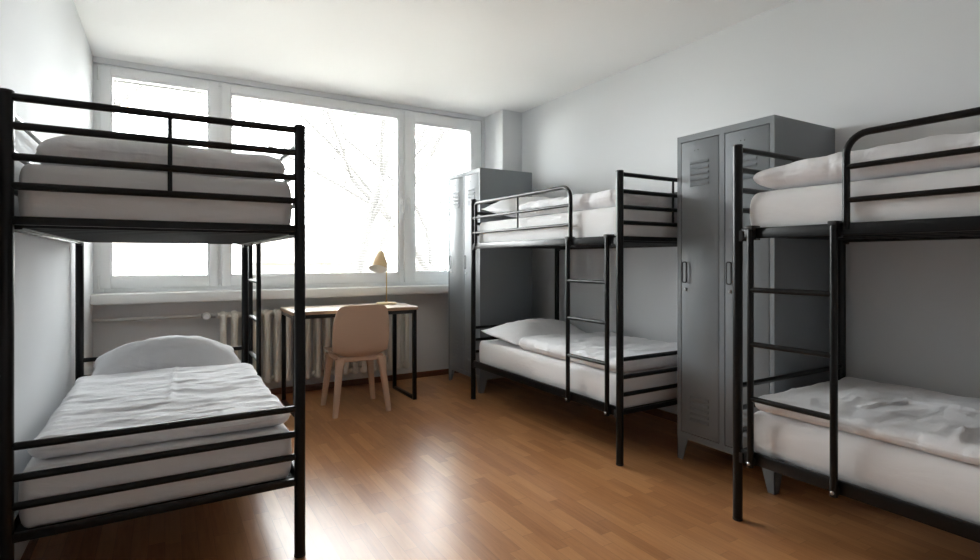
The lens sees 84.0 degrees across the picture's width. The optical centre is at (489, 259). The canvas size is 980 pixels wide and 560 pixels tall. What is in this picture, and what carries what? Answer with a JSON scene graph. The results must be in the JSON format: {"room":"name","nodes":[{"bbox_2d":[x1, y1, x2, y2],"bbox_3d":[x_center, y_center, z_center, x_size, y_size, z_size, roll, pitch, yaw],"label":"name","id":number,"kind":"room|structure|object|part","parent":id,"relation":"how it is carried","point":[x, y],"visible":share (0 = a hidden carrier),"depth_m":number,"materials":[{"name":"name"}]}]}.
{"room":"dormitory","nodes":[
{"label":"dormitory","id":0,"kind":"room"},
{"bbox_2d":[0,0,92,559],"bbox_3d":[-1.313,-0.175,1.155,0.160,2.650,6.850,0,0,-31],"label":"wall","id":1,"kind":"structure","parent":0,"point":[45,50],"depth_m":2.35,"materials":[{"name":"grey paint"}]},
{"bbox_2d":[20,538,38,559],"bbox_3d":[-1.237,1.123,1.192,0.010,0.055,6.516,0,0,-31],"label":"baseboard","id":2,"kind":"structure","parent":1,"relation":"attached to","point":[32,543],"depth_m":2.09,"materials":[{"name":"brown wood"}]},
{"bbox_2d":[93,56,484,388],"bbox_3d":[-1.426,-0.175,4.984,3.573,2.650,0.160,0,0,-31],"label":"wall","id":3,"kind":"structure","parent":0,"point":[433,309],"depth_m":4.61,"materials":[{"name":"grey paint"}]},
{"bbox_2d":[97,65,217,288],"bbox_3d":[-2.569,-0.613,4.245,0.802,1.655,0.087,0,0,-31],"label":"window","id":4,"kind":"structure","parent":3,"relation":"in","point":[105,74],"depth_m":4.20,"materials":[{"name":"white plastic"}]},
{"bbox_2d":[113,79,206,272],"bbox_3d":[-2.621,-0.625,4.346,0.692,1.565,0.028,0,0,-31],"label":"window blind","id":5,"kind":"object","parent":4,"relation":"attached to","point":[114,80],"visible":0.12,"depth_m":4.33,"materials":[{"name":"grey"}]},
{"bbox_3d":[-2.621,-1.392,4.346,0.692,0.030,0.028,0,0,-31],"label":"head rail","id":6,"kind":"part","parent":5,"relation":"part of","materials":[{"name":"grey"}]},
{"bbox_2d":[92,303,409,383],"bbox_3d":[-1.821,0.717,4.545,2.444,0.614,0.188,0,0,-31],"label":"radiator","id":7,"kind":"object","parent":3,"relation":"attached to","point":[402,319],"visible":0.3,"depth_m":4.59,"materials":[{"name":"white metal"}]},
{"bbox_2d":[90,284,448,305],"bbox_3d":[-1.446,0.284,4.789,3.340,0.075,0.215,0,0,-31],"label":"windowsill","id":8,"kind":"structure","parent":3,"relation":"attached to","point":[210,295],"depth_m":4.41,"materials":[{"name":"white laminate"}]},
{"bbox_2d":[93,63,480,293],"bbox_3d":[-1.532,-0.601,4.899,3.305,1.712,0.078,0,0,-31],"label":"trim","id":9,"kind":"structure","parent":3,"relation":"attached to","point":[96,83],"depth_m":4.45,"materials":[{"name":"white plastic"}]},
{"bbox_2d":[222,84,403,285],"bbox_3d":[-1.520,-0.613,4.852,1.572,1.655,0.121,0,0,-31],"label":"window","id":10,"kind":"structure","parent":3,"relation":"in","point":[228,91],"depth_m":4.88,"materials":[{"name":"white plastic"}]},
{"bbox_2d":[232,97,395,271],"bbox_3d":[-1.575,-0.621,4.971,1.502,1.558,0.028,0,0,-31],"label":"window blind","id":11,"kind":"object","parent":10,"relation":"attached to","point":[232,97],"visible":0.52,"depth_m":5.04,"materials":[{"name":"grey"}]},
{"bbox_3d":[-1.575,-1.385,4.971,1.502,0.030,0.028,0,0,-31],"label":"head rail","id":12,"kind":"part","parent":11,"relation":"part of","materials":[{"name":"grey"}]},
{"bbox_3d":[-0.840,-0.530,5.215,0.026,0.150,0.047,0,0,-31],"label":"handle","id":13,"kind":"part","parent":10,"relation":"part of","materials":[{"name":"white plastic"}]},
{"bbox_2d":[269,369,458,394],"bbox_3d":[-1.482,1.123,4.849,3.340,0.055,0.014,0,0,-31],"label":"baseboard","id":14,"kind":"structure","parent":3,"relation":"attached to","point":[275,391],"depth_m":5.02,"materials":[{"name":"brown wood"}]},
{"bbox_2d":[404,111,476,281],"bbox_3d":[-0.485,-0.613,5.470,0.806,1.655,0.121,0,0,-31],"label":"window","id":15,"kind":"structure","parent":3,"relation":"in","point":[411,119],"depth_m":5.30,"materials":[{"name":"white plastic"}]},
{"bbox_3d":[-0.780,-0.530,5.250,0.026,0.150,0.047,0,0,-31],"label":"handle","id":16,"kind":"part","parent":15,"relation":"part of","materials":[{"name":"white plastic"}]},
{"bbox_2d":[416,125,466,266],"bbox_3d":[-0.534,-0.613,5.593,0.672,1.518,0.028,0,0,-31],"label":"window blind","id":17,"kind":"object","parent":15,"relation":"attached to","point":[423,127],"visible":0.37,"depth_m":5.58,"materials":[{"name":"grey"}]},
{"bbox_3d":[-0.534,-1.357,5.593,0.672,0.030,0.028,0,0,-31],"label":"head rail","id":18,"kind":"part","parent":17,"relation":"part of","materials":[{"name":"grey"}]},
{"bbox_2d":[73,0,792,116],"bbox_3d":[0.289,-1.575,2.112,3.893,0.150,6.850,0,0,-31],"label":"ceiling","id":19,"kind":"structure","parent":0,"point":[483,58],"depth_m":3.72,"materials":[{"name":"white paint"}]},
{"bbox_2d":[485,109,521,171],"bbox_3d":[0.137,-0.175,5.623,0.233,2.650,0.345,0,0,-31],"label":"wall column","id":20,"kind":"structure","parent":0,"point":[503,128],"depth_m":5.50,"materials":[{"name":"grey paint"}]},
{"bbox_2d":[30,373,979,559],"bbox_3d":[0.289,1.210,2.112,3.893,0.120,6.850,0,0,-31],"label":"floor","id":21,"kind":"structure","parent":0,"point":[515,470],"depth_m":2.57,"materials":[{"name":"brown wood"}]},
{"bbox_2d":[0,88,305,559],"bbox_3d":[-1.538,0.314,2.622,0.932,1.673,1.733,0,0,-31],"label":"bunk bed","id":22,"kind":"object","parent":21,"relation":"on","point":[79,231],"visible":0.59,"depth_m":1.89,"materials":[{"name":"black metal"}]},
{"bbox_3d":[-1.486,0.315,1.669,0.041,1.662,0.041,0,0,-31],"label":"post","id":23,"kind":"part","parent":22,"relation":"part of","materials":[{"name":"black metal"}]},
{"bbox_3d":[-1.909,0.854,2.401,0.044,0.052,1.654,0,0,-31],"label":"rail","id":24,"kind":"part","parent":22,"relation":"part of","materials":[{"name":"black metal"}]},
{"bbox_3d":[-1.920,-0.345,2.394,0.021,0.020,1.690,0,0,-31],"label":"guard rail","id":25,"kind":"part","parent":22,"relation":"part of","materials":[{"name":"black metal"}]},
{"bbox_3d":[-1.920,-0.463,2.394,0.021,0.020,1.690,0,0,-31],"label":"guard rail","id":26,"kind":"part","parent":22,"relation":"part of","materials":[{"name":"black metal"}]},
{"bbox_3d":[-1.909,-0.115,2.401,0.044,0.046,1.654,0,0,-31],"label":"rail","id":27,"kind":"part","parent":22,"relation":"part of","materials":[{"name":"black metal"}]},
{"bbox_3d":[-2.353,0.315,3.120,0.041,1.662,0.041,0,0,-31],"label":"post","id":28,"kind":"part","parent":22,"relation":"part of","materials":[{"name":"black metal"}]},
{"bbox_3d":[-1.113,0.762,1.892,0.840,0.024,0.025,0,0,-31],"label":"rail","id":29,"kind":"part","parent":22,"relation":"part of","materials":[{"name":"black metal"}]},
{"bbox_3d":[-1.113,-0.229,1.892,0.840,0.024,0.025,0,0,-31],"label":"rail","id":30,"kind":"part","parent":22,"relation":"part of","materials":[{"name":"black metal"}]},
{"bbox_3d":[-1.113,-0.319,1.892,0.840,0.024,0.025,0,0,-31],"label":"rail","id":31,"kind":"part","parent":22,"relation":"part of","materials":[{"name":"black metal"}]},
{"bbox_3d":[-1.113,-0.415,1.892,0.840,0.024,0.025,0,0,-31],"label":"rail","id":32,"kind":"part","parent":22,"relation":"part of","materials":[{"name":"black metal"}]},
{"bbox_3d":[-1.113,-0.503,1.892,0.840,0.024,0.025,0,0,-31],"label":"rail","id":33,"kind":"part","parent":22,"relation":"part of","materials":[{"name":"black metal"}]},
{"bbox_3d":[-1.113,0.674,1.892,0.840,0.024,0.025,0,0,-31],"label":"rail","id":34,"kind":"part","parent":22,"relation":"part of","materials":[{"name":"black metal"}]},
{"bbox_3d":[-1.113,0.576,1.892,0.840,0.024,0.025,0,0,-31],"label":"rail","id":35,"kind":"part","parent":22,"relation":"part of","materials":[{"name":"black metal"}]},
{"bbox_3d":[-1.113,0.858,1.892,0.846,0.027,0.022,0,0,-31],"label":"cross rail","id":36,"kind":"part","parent":22,"relation":"part of","materials":[{"name":"black metal"}]},
{"bbox_3d":[-1.113,-0.122,1.892,0.846,0.027,0.022,0,0,-31],"label":"cross rail","id":37,"kind":"part","parent":22,"relation":"part of","materials":[{"name":"black metal"}]},
{"bbox_2d":[18,423,291,527],"bbox_3d":[-1.546,0.759,2.617,0.838,0.197,1.643,0,0,-31],"label":"mattress","id":38,"kind":"object","parent":22,"relation":"on","point":[91,479],"visible":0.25,"depth_m":1.89,"materials":[{"name":"white fabric"}]},
{"bbox_2d":[27,363,290,458],"bbox_3d":[-1.442,0.617,2.458,0.836,0.082,1.208,0,0,-31],"label":"duvet","id":39,"kind":"object","parent":38,"relation":"on","point":[95,403],"visible":0.91,"depth_m":2.24,"materials":[{"name":"white fabric"}]},
{"bbox_2d":[91,335,240,375],"bbox_3d":[-1.849,0.541,3.144,0.723,0.207,0.394,0,0,-31],"label":"pillow","id":40,"kind":"object","parent":38,"relation":"on","point":[162,352],"visible":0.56,"depth_m":3.02,"materials":[{"name":"white fabric"}]},
{"bbox_2d":[18,164,291,224],"bbox_3d":[-1.545,-0.213,2.617,0.838,0.199,1.643,0,0,-31],"label":"mattress","id":41,"kind":"object","parent":22,"relation":"on","point":[31,203],"visible":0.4,"depth_m":1.88,"materials":[{"name":"white fabric"}]},
{"bbox_2d":[35,135,285,179],"bbox_3d":[-1.324,-0.375,2.249,0.830,0.121,0.755,0,0,-31],"label":"duvet","id":42,"kind":"object","parent":41,"relation":"on","point":[64,145],"visible":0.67,"depth_m":1.92,"materials":[{"name":"white fabric"}]},
{"bbox_3d":[-1.980,0.576,3.343,0.840,0.024,0.025,0,0,-31],"label":"rail","id":43,"kind":"part","parent":22,"relation":"part of","materials":[{"name":"black metal"}]},
{"bbox_3d":[-1.606,0.315,3.566,0.041,1.662,0.041,0,0,-31],"label":"post","id":44,"kind":"part","parent":22,"relation":"part of","materials":[{"name":"black metal"}]},
{"bbox_3d":[-1.184,-0.115,2.834,0.044,0.046,1.654,0,0,-31],"label":"rail","id":45,"kind":"part","parent":22,"relation":"part of","materials":[{"name":"black metal"}]},
{"bbox_3d":[-1.184,0.854,2.834,0.044,0.052,1.654,0,0,-31],"label":"rail","id":46,"kind":"part","parent":22,"relation":"part of","materials":[{"name":"black metal"}]},
{"bbox_3d":[-0.739,0.315,2.115,0.041,1.662,0.041,0,0,-31],"label":"post","id":47,"kind":"part","parent":22,"relation":"part of","materials":[{"name":"black metal"}]},
{"bbox_2d":[280,303,417,416],"bbox_3d":[-1.145,0.766,4.441,0.990,0.768,0.500,0,0,-31],"label":"desk","id":48,"kind":"object","parent":21,"relation":"on","point":[323,311],"visible":0.81,"depth_m":4.42,"materials":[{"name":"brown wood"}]},
{"bbox_3d":[-1.550,0.779,4.199,0.030,0.742,0.484,0,0,-31],"label":"leg frame","id":49,"kind":"part","parent":48,"relation":"part of","materials":[{"name":"black metal"}]},
{"bbox_3d":[-1.028,0.423,4.247,0.914,0.030,0.026,0,0,-31],"label":"rail","id":50,"kind":"part","parent":48,"relation":"part of","materials":[{"name":"black metal"}]},
{"bbox_2d":[369,250,396,304],"bbox_3d":[-0.912,0.149,4.663,0.176,0.466,0.269,0,0,20],"label":"desk lamp","id":51,"kind":"object","parent":48,"relation":"on","point":[379,264],"visible":0.99,"depth_m":4.64,"materials":[{"name":"beige metal"}]},
{"bbox_3d":[-0.950,0.017,4.611,0.147,0.190,0.155,0,0,-31],"label":"lamp shade","id":52,"kind":"part","parent":51,"relation":"part of","materials":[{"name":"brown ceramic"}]},
{"bbox_3d":[-0.927,0.158,4.688,0.082,0.411,0.010,0,0,-31],"label":"stem","id":53,"kind":"part","parent":51,"relation":"part of","materials":[{"name":"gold metal"}]},
{"bbox_3d":[-0.740,0.779,4.684,0.030,0.742,0.484,0,0,-31],"label":"leg frame","id":54,"kind":"part","parent":48,"relation":"part of","materials":[{"name":"black metal"}]},
{"bbox_2d":[321,304,390,418],"bbox_3d":[-1.045,0.740,4.229,0.440,0.819,0.492,0,0,-29],"label":"chair","id":55,"kind":"object","parent":21,"relation":"on","point":[360,332],"visible":1,"depth_m":4.04,"materials":[{"name":"beige plastic"}]},
{"bbox_3d":[-1.281,0.942,4.307,0.101,0.416,0.099,0,0,-29],"label":"leg","id":56,"kind":"part","parent":55,"relation":"part of","materials":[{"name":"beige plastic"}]},
{"bbox_3d":[-1.114,0.942,4.003,0.101,0.416,0.099,0,0,-29],"label":"leg","id":57,"kind":"part","parent":55,"relation":"part of","materials":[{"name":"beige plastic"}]},
{"bbox_3d":[-1.049,0.738,4.237,0.350,0.040,0.370,0,0,-29],"label":"under frame","id":58,"kind":"part","parent":55,"relation":"part of","materials":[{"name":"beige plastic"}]},
{"bbox_3d":[-0.985,0.942,4.470,0.101,0.416,0.099,0,0,-29],"label":"leg","id":59,"kind":"part","parent":55,"relation":"part of","materials":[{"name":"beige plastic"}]},
{"bbox_3d":[-0.817,0.942,4.166,0.101,0.416,0.099,0,0,-29],"label":"leg","id":60,"kind":"part","parent":55,"relation":"part of","materials":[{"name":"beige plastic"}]},
{"bbox_2d":[449,167,531,392],"bbox_3d":[-0.013,0.176,5.085,0.561,1.948,0.608,0,0,-31],"label":"locker","id":61,"kind":"object","parent":21,"relation":"on","point":[503,275],"visible":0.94,"depth_m":4.88,"materials":[{"name":"grey metal"}]},
{"bbox_3d":[-0.349,1.094,5.198,0.068,0.112,0.068,0,0,-31],"label":"leg","id":62,"kind":"part","parent":61,"relation":"part of","materials":[{"name":"grey metal"}]},
{"bbox_3d":[-0.313,0.121,5.077,0.026,1.759,0.255,0,0,-31],"label":"door","id":63,"kind":"part","parent":61,"relation":"part of","materials":[{"name":"grey metal"}]},
{"bbox_3d":[-0.162,0.121,4.825,0.026,1.759,0.255,0,0,-31],"label":"door","id":64,"kind":"part","parent":61,"relation":"part of","materials":[{"name":"grey metal"}]},
{"bbox_3d":[-0.073,1.094,4.736,0.068,0.112,0.068,0,0,-31],"label":"leg","id":65,"kind":"part","parent":61,"relation":"part of","materials":[{"name":"grey metal"}]},
{"bbox_2d":[471,170,676,465],"bbox_3d":[0.660,0.324,3.995,0.932,1.653,1.733,0,0,-31],"label":"bunk bed","id":66,"kind":"object","parent":21,"relation":"on","point":[607,241],"visible":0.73,"depth_m":3.27,"materials":[{"name":"black metal"}]},
{"bbox_3d":[-0.139,0.325,4.502,0.041,1.642,0.041,0,0,-31],"label":"post","id":67,"kind":"part","parent":66,"relation":"part of","materials":[{"name":"black metal"}]},
{"bbox_3d":[0.235,-0.388,4.725,0.840,0.024,0.025,0,0,-31],"label":"rail","id":68,"kind":"part","parent":66,"relation":"part of","materials":[{"name":"black"}]},
{"bbox_3d":[0.235,0.660,4.725,0.840,0.024,0.025,0,0,-31],"label":"rail","id":69,"kind":"part","parent":66,"relation":"part of","materials":[{"name":"black metal"}]},
{"bbox_3d":[0.235,0.560,4.725,0.840,0.024,0.025,0,0,-31],"label":"rail","id":70,"kind":"part","parent":66,"relation":"part of","materials":[{"name":"black metal"}]},
{"bbox_3d":[0.184,-0.222,3.950,0.021,0.020,1.250,0,0,-31],"label":"guard rail","id":71,"kind":"part","parent":66,"relation":"part of","materials":[{"name":"black metal"}]},
{"bbox_3d":[0.184,-0.345,3.950,0.021,0.020,1.250,0,0,-31],"label":"guard rail","id":72,"kind":"part","parent":66,"relation":"part of","materials":[{"name":"black metal"}]},
{"bbox_3d":[0.306,0.854,3.783,0.044,0.052,1.654,0,0,-31],"label":"rail","id":73,"kind":"part","parent":66,"relation":"part of","materials":[{"name":"black metal"}]},
{"bbox_3d":[0.306,-0.115,3.783,0.044,0.046,1.654,0,0,-31],"label":"rail","id":74,"kind":"part","parent":66,"relation":"part of","materials":[{"name":"black metal"}]},
{"bbox_3d":[0.608,0.325,4.948,0.041,1.642,0.041,0,0,-31],"label":"post","id":75,"kind":"part","parent":66,"relation":"part of","materials":[{"name":"black metal"}]},
{"bbox_2d":[479,339,676,407],"bbox_3d":[0.667,0.759,4.000,0.823,0.197,1.643,0,0,-31],"label":"mattress","id":76,"kind":"object","parent":66,"relation":"on","point":[585,380],"visible":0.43,"depth_m":3.44,"materials":[{"name":"white fabric"}]},
{"bbox_2d":[481,318,584,344],"bbox_3d":[0.390,0.564,4.433,0.808,0.177,0.528,0,0,-31],"label":"pillow","id":77,"kind":"object","parent":76,"relation":"on","point":[512,332],"visible":0.62,"depth_m":4.27,"materials":[{"name":"white fabric"}]},
{"bbox_2d":[519,332,676,372],"bbox_3d":[0.811,0.608,3.758,0.842,0.100,1.084,0,0,-31],"label":"duvet","id":78,"kind":"object","parent":76,"relation":"on","point":[590,345],"visible":0.77,"depth_m":3.59,"materials":[{"name":"white fabric"}]},
{"bbox_2d":[479,207,676,242],"bbox_3d":[0.667,-0.213,4.000,0.825,0.199,1.643,0,0,-31],"label":"mattress","id":79,"kind":"object","parent":66,"relation":"on","point":[601,221],"visible":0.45,"depth_m":3.37,"materials":[{"name":"white fabric"}]},
{"bbox_2d":[482,197,549,217],"bbox_3d":[0.368,-0.428,4.453,0.805,0.187,0.498,0,0,-29],"label":"pillow","id":80,"kind":"object","parent":79,"relation":"on","point":[509,205],"visible":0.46,"depth_m":4.26,"materials":[{"name":"white fabric"}]},
{"bbox_2d":[519,189,676,216],"bbox_3d":[0.809,-0.373,3.767,0.827,0.116,1.102,0,0,-31],"label":"duvet","id":81,"kind":"object","parent":79,"relation":"on","point":[603,199],"visible":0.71,"depth_m":3.34,"materials":[{"name":"white fabric"}]},
{"bbox_3d":[1.030,-0.115,4.216,0.044,0.046,1.654,0,0,-31],"label":"rail","id":82,"kind":"part","parent":66,"relation":"part of","materials":[{"name":"black metal"}]},
{"bbox_3d":[0.728,0.325,3.051,0.041,1.642,0.041,0,0,-31],"label":"post","id":83,"kind":"part","parent":66,"relation":"part of","materials":[{"name":"black metal"}]},
{"bbox_3d":[1.102,0.759,3.274,0.840,0.024,0.025,0,0,-31],"label":"rail","id":84,"kind":"part","parent":66,"relation":"part of","materials":[{"name":"black metal"}]},
{"bbox_3d":[1.102,0.660,3.274,0.840,0.024,0.025,0,0,-31],"label":"rail","id":85,"kind":"part","parent":66,"relation":"part of","materials":[{"name":"black metal"}]},
{"bbox_3d":[1.102,0.560,3.274,0.840,0.024,0.025,0,0,-31],"label":"rail","id":86,"kind":"part","parent":66,"relation":"part of","materials":[{"name":"black metal"}]},
{"bbox_3d":[1.102,-0.212,3.274,0.840,0.024,0.025,0,0,-31],"label":"rail","id":87,"kind":"part","parent":66,"relation":"part of","materials":[{"name":"black metal"}]},
{"bbox_3d":[1.102,-0.300,3.274,0.840,0.024,0.025,0,0,-31],"label":"rail","id":88,"kind":"part","parent":66,"relation":"part of","materials":[{"name":"black metal"}]},
{"bbox_3d":[1.102,-0.388,3.274,0.840,0.024,0.025,0,0,-31],"label":"rail","id":89,"kind":"part","parent":66,"relation":"part of","materials":[{"name":"black metal"}]},
{"bbox_3d":[1.102,-0.483,3.274,0.840,0.024,0.025,0,0,-31],"label":"rail","id":90,"kind":"part","parent":66,"relation":"part of","materials":[{"name":"black metal"}]},
{"bbox_3d":[1.102,0.858,3.274,0.846,0.027,0.022,0,0,-31],"label":"cross rail","id":91,"kind":"part","parent":66,"relation":"part of","materials":[{"name":"black metal"}]},
{"bbox_3d":[1.102,-0.122,3.274,0.846,0.027,0.022,0,0,-31],"label":"cross rail","id":92,"kind":"part","parent":66,"relation":"part of","materials":[{"name":"black metal"}]},
{"bbox_2d":[677,115,834,494],"bbox_3d":[1.473,0.219,3.053,0.567,1.862,0.590,0,0,-31],"label":"locker","id":93,"kind":"object","parent":21,"relation":"on","point":[704,159],"visible":0.77,"depth_m":2.89,"materials":[{"name":"grey metal"}]},
{"bbox_3d":[1.139,1.087,3.156,0.068,0.127,0.068,0,0,-31],"label":"leg","id":94,"kind":"part","parent":93,"relation":"part of","materials":[{"name":"grey metal"}]},
{"bbox_3d":[1.112,0.070,3.111,0.007,0.123,0.035,0,0,-31],"label":"handle","id":95,"kind":"part","parent":93,"relation":"part of","materials":[{"name":"grey plastic"}]},
{"bbox_3d":[1.173,0.157,3.039,0.026,1.658,0.246,0,0,-31],"label":"door","id":96,"kind":"part","parent":93,"relation":"part of","materials":[{"name":"grey metal"}]},
{"bbox_3d":[1.258,0.070,2.866,0.007,0.123,0.035,0,0,-31],"label":"handle","id":97,"kind":"part","parent":93,"relation":"part of","materials":[{"name":"grey plastic"}]},
{"bbox_3d":[1.319,0.157,2.794,0.026,1.658,0.246,0,0,-31],"label":"door","id":98,"kind":"part","parent":93,"relation":"part of","materials":[{"name":"grey metal"}]},
{"bbox_3d":[1.405,1.087,2.709,0.068,0.127,0.068,0,0,-31],"label":"leg","id":99,"kind":"part","parent":93,"relation":"part of","materials":[{"name":"grey metal"}]},
{"bbox_2d":[732,107,979,542],"bbox_3d":[1.896,0.320,1.903,0.932,1.660,1.733,0,0,-31],"label":"bunk bed","id":100,"kind":"object","parent":21,"relation":"on","point":[839,233],"visible":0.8,"depth_m":2.11,"materials":[{"name":"black metal"}]},
{"bbox_3d":[1.097,0.322,2.410,0.041,1.649,0.041,0,0,-31],"label":"post","id":101,"kind":"part","parent":100,"relation":"part of","materials":[{"name":"black metal"}]},
{"bbox_3d":[1.471,-0.222,2.633,0.840,0.024,0.025,0,0,-31],"label":"rail","id":102,"kind":"part","parent":100,"relation":"part of","materials":[{"name":"black metal"}]},
{"bbox_3d":[1.471,0.658,2.633,0.840,0.024,0.025,0,0,-31],"label":"rail","id":103,"kind":"part","parent":100,"relation":"part of","materials":[{"name":"black metal"}]},
{"bbox_3d":[1.471,-0.400,2.633,0.840,0.024,0.025,0,0,-31],"label":"rail","id":104,"kind":"part","parent":100,"relation":"part of","materials":[{"name":"black metal"}]},
{"bbox_3d":[1.471,-0.310,2.633,0.840,0.024,0.025,0,0,-31],"label":"rail","id":105,"kind":"part","parent":100,"relation":"part of","materials":[{"name":"black metal"}]},
{"bbox_3d":[1.471,-0.490,2.633,0.840,0.024,0.025,0,0,-31],"label":"rail","id":106,"kind":"part","parent":100,"relation":"part of","materials":[{"name":"black metal"}]},
{"bbox_3d":[1.471,0.558,2.633,0.840,0.024,0.025,0,0,-31],"label":"rail","id":107,"kind":"part","parent":100,"relation":"part of","materials":[{"name":"black metal"}]},
{"bbox_3d":[1.844,0.322,2.856,0.041,1.649,0.041,0,0,-31],"label":"post","id":108,"kind":"part","parent":100,"relation":"part of","materials":[{"name":"black metal"}]},
{"bbox_3d":[1.542,0.854,1.691,0.044,0.052,1.654,0,0,-31],"label":"rail","id":109,"kind":"part","parent":100,"relation":"part of","materials":[{"name":"black metal"}]},
{"bbox_3d":[1.542,-0.115,1.691,0.044,0.046,1.654,0,0,-31],"label":"rail","id":110,"kind":"part","parent":100,"relation":"part of","materials":[{"name":"black metal"}]},
{"bbox_2d":[750,167,979,227],"bbox_3d":[1.898,-0.207,1.909,0.830,0.187,1.649,0,0,-31],"label":"mattress","id":111,"kind":"object","parent":100,"relation":"on","point":[820,204],"visible":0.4,"depth_m":1.97,"materials":[{"name":"white fabric"}]},
{"bbox_2d":[753,131,979,189],"bbox_3d":[1.856,-0.372,1.981,0.859,0.138,1.476,0,0,-31],"label":"duvet","id":112,"kind":"object","parent":111,"relation":"on","point":[823,170],"visible":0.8,"depth_m":1.97,"materials":[{"name":"white fabric"}]},
{"bbox_2d":[754,410,979,524],"bbox_3d":[1.899,0.759,1.909,0.830,0.197,1.649,0,0,-31],"label":"mattress","id":113,"kind":"object","parent":100,"relation":"on","point":[951,487],"visible":0.47,"depth_m":1.96,"materials":[{"name":"white fabric"}]},
{"bbox_2d":[755,377,979,465],"bbox_3d":[1.867,0.615,1.954,0.854,0.085,1.507,0,0,-31],"label":"duvet","id":114,"kind":"object","parent":113,"relation":"on","point":[933,422],"visible":0.91,"depth_m":2.12,"materials":[{"name":"white fabric"}]},
{"bbox_3d":[2.266,-0.115,2.124,0.044,0.046,1.654,0,0,-31],"label":"rail","id":115,"kind":"part","parent":100,"relation":"part of","materials":[{"name":"black metal"}]},
{"bbox_3d":[1.637,-0.222,1.495,0.021,0.020,1.225,0,0,-31],"label":"guard rail","id":116,"kind":"part","parent":100,"relation":"part of","materials":[{"name":"black metal"}]},
{"bbox_3d":[1.637,-0.345,1.495,0.021,0.020,1.225,0,0,-31],"label":"guard rail","id":117,"kind":"part","parent":100,"relation":"part of","materials":[{"name":"black metal"}]},
{"bbox_2d":[522,0,979,413],"bbox_3d":[1.891,-0.175,3.070,0.160,2.650,6.850,0,0,-31],"label":"wall","id":118,"kind":"structure","parent":0,"point":[849,67],"depth_m":3.00,"materials":[{"name":"grey paint"}]},
{"bbox_2d":[642,409,676,422],"bbox_3d":[1.905,1.123,2.877,0.014,0.055,6.185,0,0,-31],"label":"baseboard","id":119,"kind":"structure","parent":118,"relation":"attached to","point":[656,412],"depth_m":3.95,"materials":[{"name":"brown wood"}]},
{"label":"outside","id":120,"kind":"structure","parent":0,"visible":0},
{"bbox_3d":[-29.496,6.800,68.870,160.000,0.300,131.500,0,0,-31],"label":"ground","id":121,"kind":"structure","parent":120,"visible":0},
{"bbox_2d":[113,82,143,274],"bbox_3d":[-11.135,-2.427,10.438,14.660,18.194,6.787,0,0,-8],"label":"bare tree","id":122,"kind":"object","parent":121,"relation":"on","point":[115,83],"visible":0.02,"depth_m":9.50,"materials":[{"name":"grey plant"}]},
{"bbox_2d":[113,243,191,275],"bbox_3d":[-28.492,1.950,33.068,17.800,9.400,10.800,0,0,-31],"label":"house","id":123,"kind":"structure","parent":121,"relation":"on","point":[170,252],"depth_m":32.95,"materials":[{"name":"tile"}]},
{"bbox_2d":[200,94,448,272],"bbox_3d":[-4.335,-2.483,19.337,16.683,18.391,11.570,0,0,-27],"label":"bare tree","id":124,"kind":"object","parent":121,"relation":"on","point":[430,248],"visible":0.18,"depth_m":21.52,"materials":[{"name":"grey plant"}]},
{"bbox_2d":[234,225,444,273],"bbox_3d":[-14.138,1.750,50.962,16.800,9.800,10.800,0,0,-31],"label":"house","id":125,"kind":"structure","parent":121,"relation":"on","point":[268,265],"depth_m":47.24,"materials":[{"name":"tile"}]},
{"bbox_2d":[351,117,465,272],"bbox_3d":[0.451,-3.798,18.842,8.021,20.990,21.166,0,0,13],"label":"bare tree","id":126,"kind":"object","parent":121,"relation":"on","point":[369,222],"visible":0.09,"depth_m":15.93,"materials":[{"name":"grey plant"}]}
]}

